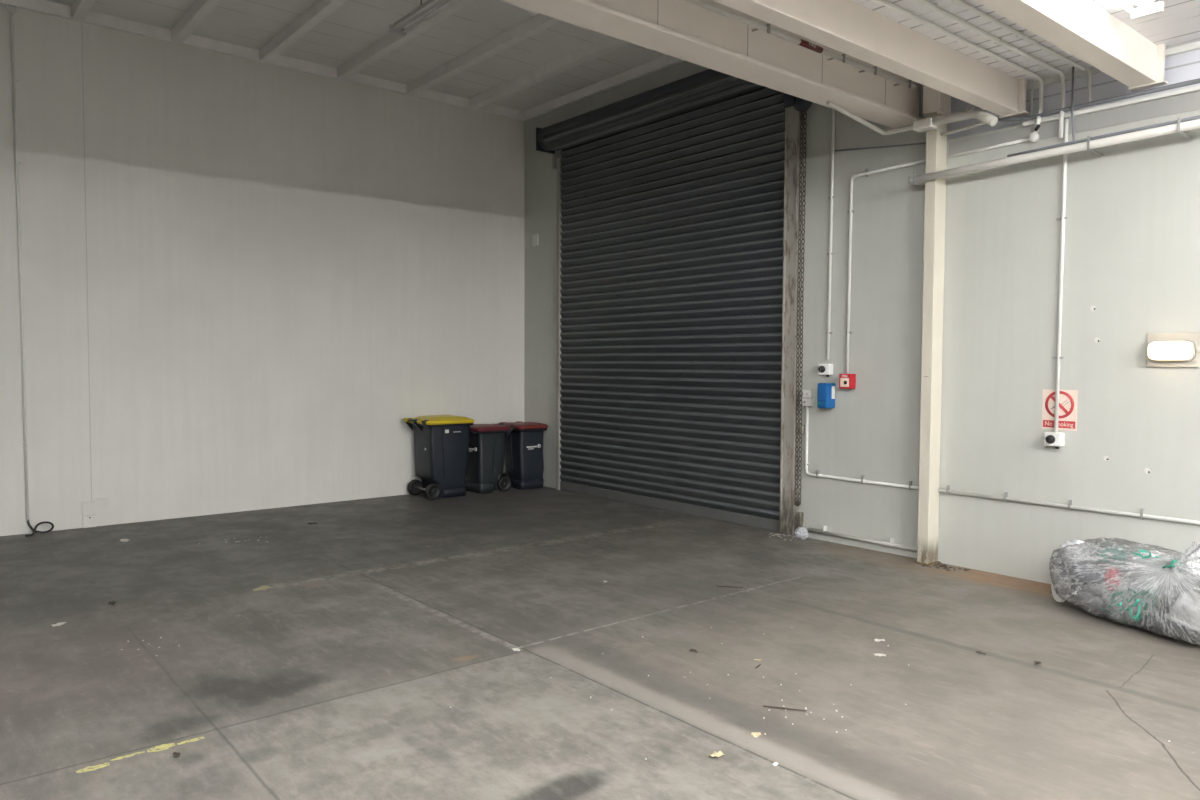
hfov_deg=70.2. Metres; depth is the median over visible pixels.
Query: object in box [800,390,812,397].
switch plate
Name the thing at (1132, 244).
wall
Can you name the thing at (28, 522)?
cable tail
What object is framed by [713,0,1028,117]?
soffit beam
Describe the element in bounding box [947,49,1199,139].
wall
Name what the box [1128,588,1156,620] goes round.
strap
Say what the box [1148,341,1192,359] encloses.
diffuser
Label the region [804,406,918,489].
conduit
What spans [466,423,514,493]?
wheelie bin
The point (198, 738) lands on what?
tape remnant
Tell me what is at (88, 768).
tape remnant
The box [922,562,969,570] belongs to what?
leaf litter
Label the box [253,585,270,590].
scrap
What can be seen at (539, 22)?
joist
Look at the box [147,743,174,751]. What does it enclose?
tape remnant
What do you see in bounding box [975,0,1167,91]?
soffit beam
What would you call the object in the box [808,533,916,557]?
baseboard
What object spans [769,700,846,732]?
flakes
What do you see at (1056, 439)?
switch
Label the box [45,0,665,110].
ceiling
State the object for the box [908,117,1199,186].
pipe
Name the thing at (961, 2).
conduit
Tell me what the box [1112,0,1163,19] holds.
batten
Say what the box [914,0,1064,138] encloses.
conduit
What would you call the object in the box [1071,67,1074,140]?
cable
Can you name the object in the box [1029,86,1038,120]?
conduit
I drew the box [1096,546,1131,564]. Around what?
wrap
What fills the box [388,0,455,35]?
batten
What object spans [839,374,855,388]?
fire alarm
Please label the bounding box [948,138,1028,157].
conduit
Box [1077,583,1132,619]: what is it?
wrap
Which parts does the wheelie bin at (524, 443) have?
lid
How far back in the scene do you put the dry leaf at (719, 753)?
3.69 m
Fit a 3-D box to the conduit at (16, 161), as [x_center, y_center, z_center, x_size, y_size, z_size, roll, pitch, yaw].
[-5.623,-1.258,8.281,0.061,4.890,0.028,-2,3,-40]
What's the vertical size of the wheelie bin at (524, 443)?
0.886 m
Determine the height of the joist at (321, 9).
0.125 m
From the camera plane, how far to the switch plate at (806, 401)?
8.32 m
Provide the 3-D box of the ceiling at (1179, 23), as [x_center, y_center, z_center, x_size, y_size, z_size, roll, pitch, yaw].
[1.244,-2.341,-1.637,14.120,0.370,12.030,-2,3,-40]
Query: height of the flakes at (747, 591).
0.006 m
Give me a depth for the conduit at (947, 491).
6.50 m
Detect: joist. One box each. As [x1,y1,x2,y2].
[71,0,94,21]
[171,0,220,43]
[259,0,347,62]
[337,0,474,79]
[406,13,561,95]
[469,36,628,108]
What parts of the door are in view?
guide rail, rail, guide rail, hoist chain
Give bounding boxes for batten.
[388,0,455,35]
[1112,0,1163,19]
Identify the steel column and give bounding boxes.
[914,85,950,565]
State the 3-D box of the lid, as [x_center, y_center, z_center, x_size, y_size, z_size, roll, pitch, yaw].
[3.242,1.295,6.005,0.054,0.247,0.248,0,2,4]
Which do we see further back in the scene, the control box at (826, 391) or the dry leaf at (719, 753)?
the control box at (826, 391)
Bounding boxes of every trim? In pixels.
[0,0,525,120]
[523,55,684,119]
[949,91,1199,154]
[1023,85,1199,126]
[1028,41,1199,88]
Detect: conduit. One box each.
[10,13,28,520]
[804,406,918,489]
[807,526,916,550]
[826,109,834,359]
[845,159,925,373]
[874,0,1043,133]
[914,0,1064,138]
[939,485,1199,524]
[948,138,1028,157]
[952,0,1090,101]
[997,78,1199,121]
[1007,115,1199,156]
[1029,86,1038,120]
[1052,119,1068,431]
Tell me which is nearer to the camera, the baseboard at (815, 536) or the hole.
the hole
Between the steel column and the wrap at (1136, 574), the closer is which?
the wrap at (1136, 574)
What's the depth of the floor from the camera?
4.80 m
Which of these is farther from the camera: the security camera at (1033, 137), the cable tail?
the cable tail
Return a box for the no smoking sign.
[1042,389,1077,430]
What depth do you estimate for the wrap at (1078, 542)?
5.99 m
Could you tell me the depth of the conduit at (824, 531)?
7.88 m
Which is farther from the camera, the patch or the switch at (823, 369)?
the patch
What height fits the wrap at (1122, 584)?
0.100 m
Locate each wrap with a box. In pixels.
[1057,562,1106,590]
[1058,540,1099,563]
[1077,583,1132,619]
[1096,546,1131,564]
[1114,580,1129,593]
[1123,578,1162,615]
[1125,550,1190,586]
[1132,613,1175,633]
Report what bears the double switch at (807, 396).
attached to the wall at (1132, 244)
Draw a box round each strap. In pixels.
[1102,591,1131,616]
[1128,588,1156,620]
[1133,549,1159,560]
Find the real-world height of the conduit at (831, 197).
3.160 m
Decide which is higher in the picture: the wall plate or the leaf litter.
the wall plate
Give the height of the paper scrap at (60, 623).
0.008 m
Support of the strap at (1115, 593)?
in the bag
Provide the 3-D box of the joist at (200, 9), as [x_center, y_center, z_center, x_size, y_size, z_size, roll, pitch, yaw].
[-2.636,-3.746,6.822,0.100,0.125,5.815,-2,3,-40]
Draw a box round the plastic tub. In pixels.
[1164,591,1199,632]
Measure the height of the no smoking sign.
0.310 m
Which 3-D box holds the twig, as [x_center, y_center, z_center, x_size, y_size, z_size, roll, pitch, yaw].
[0.908,1.516,4.200,0.209,0.012,0.023,1,3,15]
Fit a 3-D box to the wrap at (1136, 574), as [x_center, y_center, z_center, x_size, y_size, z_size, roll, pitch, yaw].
[3.704,1.113,5.682,0.350,0.228,0.415,-1,3,-25]
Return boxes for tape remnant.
[76,763,109,772]
[111,751,144,760]
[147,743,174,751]
[177,737,203,744]
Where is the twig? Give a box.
[763,705,806,710]
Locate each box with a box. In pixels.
[817,383,834,408]
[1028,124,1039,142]
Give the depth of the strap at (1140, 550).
5.56 m
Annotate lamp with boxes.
[1147,332,1199,366]
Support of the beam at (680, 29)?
attached to the ceiling at (1179, 23)
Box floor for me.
[0,486,1199,799]
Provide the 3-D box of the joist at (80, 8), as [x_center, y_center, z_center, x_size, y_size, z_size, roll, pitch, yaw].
[-3.333,-3.724,6.245,0.100,0.125,5.815,-2,3,-40]
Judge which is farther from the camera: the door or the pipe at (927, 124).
the door
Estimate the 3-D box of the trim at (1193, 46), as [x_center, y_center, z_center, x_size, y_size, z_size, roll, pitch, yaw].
[6.937,-2.282,2.485,0.040,0.045,11.100,-2,3,-40]
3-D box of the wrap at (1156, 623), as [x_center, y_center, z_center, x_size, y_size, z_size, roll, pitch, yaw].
[3.503,1.417,5.412,0.125,0.106,0.288,-1,3,-25]
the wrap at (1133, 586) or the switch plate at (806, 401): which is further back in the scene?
the switch plate at (806, 401)
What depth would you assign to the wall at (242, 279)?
9.53 m
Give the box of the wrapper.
[1104,566,1120,590]
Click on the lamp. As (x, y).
(1163, 349)
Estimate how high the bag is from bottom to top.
0.630 m
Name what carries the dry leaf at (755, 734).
on the floor
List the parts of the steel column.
plate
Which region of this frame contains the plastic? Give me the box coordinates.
[794,527,808,538]
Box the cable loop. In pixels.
[5,4,17,12]
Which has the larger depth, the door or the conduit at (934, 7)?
the door
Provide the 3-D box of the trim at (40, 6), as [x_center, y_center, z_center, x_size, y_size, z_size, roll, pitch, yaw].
[-6.431,-3.797,7.481,14.000,0.115,0.045,-2,3,-40]
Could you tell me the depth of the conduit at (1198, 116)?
6.05 m
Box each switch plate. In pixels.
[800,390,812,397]
[800,398,812,405]
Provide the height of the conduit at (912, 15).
0.440 m
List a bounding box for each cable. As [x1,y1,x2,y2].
[834,142,925,150]
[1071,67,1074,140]
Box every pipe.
[684,0,915,88]
[826,101,997,136]
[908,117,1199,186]
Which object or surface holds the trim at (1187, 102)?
attached to the wall at (1132, 244)
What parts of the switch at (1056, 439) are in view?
knob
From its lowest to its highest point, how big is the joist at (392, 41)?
0.125 m
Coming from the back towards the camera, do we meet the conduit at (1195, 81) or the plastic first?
the plastic
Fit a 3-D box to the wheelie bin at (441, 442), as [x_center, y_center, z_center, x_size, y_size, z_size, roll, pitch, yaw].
[-2.053,0.714,10.912,0.772,1.020,0.572,-2,3,-40]
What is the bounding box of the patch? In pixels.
[82,498,108,527]
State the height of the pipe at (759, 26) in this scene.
0.062 m
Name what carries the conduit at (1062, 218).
attached to the wall at (1132, 244)
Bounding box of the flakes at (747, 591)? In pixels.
[450,591,1169,759]
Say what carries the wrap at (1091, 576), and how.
in the bag
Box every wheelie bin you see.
[403,415,474,499]
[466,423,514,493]
[500,421,547,489]
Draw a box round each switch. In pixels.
[800,390,812,407]
[818,364,832,376]
[1044,432,1064,448]
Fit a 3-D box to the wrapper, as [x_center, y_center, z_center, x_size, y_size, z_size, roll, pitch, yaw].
[3.353,1.169,5.588,0.100,0.171,0.071,3,3,42]
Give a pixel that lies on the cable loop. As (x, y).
(16, 7)
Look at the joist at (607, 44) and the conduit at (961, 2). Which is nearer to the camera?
the conduit at (961, 2)
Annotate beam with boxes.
[500,0,922,127]
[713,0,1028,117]
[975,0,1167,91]
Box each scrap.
[52,622,66,626]
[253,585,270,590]
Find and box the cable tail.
[25,519,53,536]
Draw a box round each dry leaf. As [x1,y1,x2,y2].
[709,751,724,756]
[751,732,760,736]
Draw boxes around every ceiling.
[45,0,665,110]
[851,0,1199,84]
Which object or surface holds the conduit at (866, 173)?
attached to the wall at (1132, 244)
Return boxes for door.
[536,69,811,535]
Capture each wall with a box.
[0,4,524,535]
[524,61,1199,601]
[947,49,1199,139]
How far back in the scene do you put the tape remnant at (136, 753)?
3.67 m
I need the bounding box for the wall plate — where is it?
[532,234,537,245]
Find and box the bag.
[1049,537,1199,644]
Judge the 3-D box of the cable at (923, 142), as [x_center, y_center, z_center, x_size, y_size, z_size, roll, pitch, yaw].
[2.530,-2.276,7.677,0.014,0.129,0.992,-2,3,-40]
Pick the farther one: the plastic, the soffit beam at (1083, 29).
the plastic
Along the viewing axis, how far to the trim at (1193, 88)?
6.17 m
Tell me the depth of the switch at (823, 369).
8.12 m
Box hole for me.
[1144,467,1150,473]

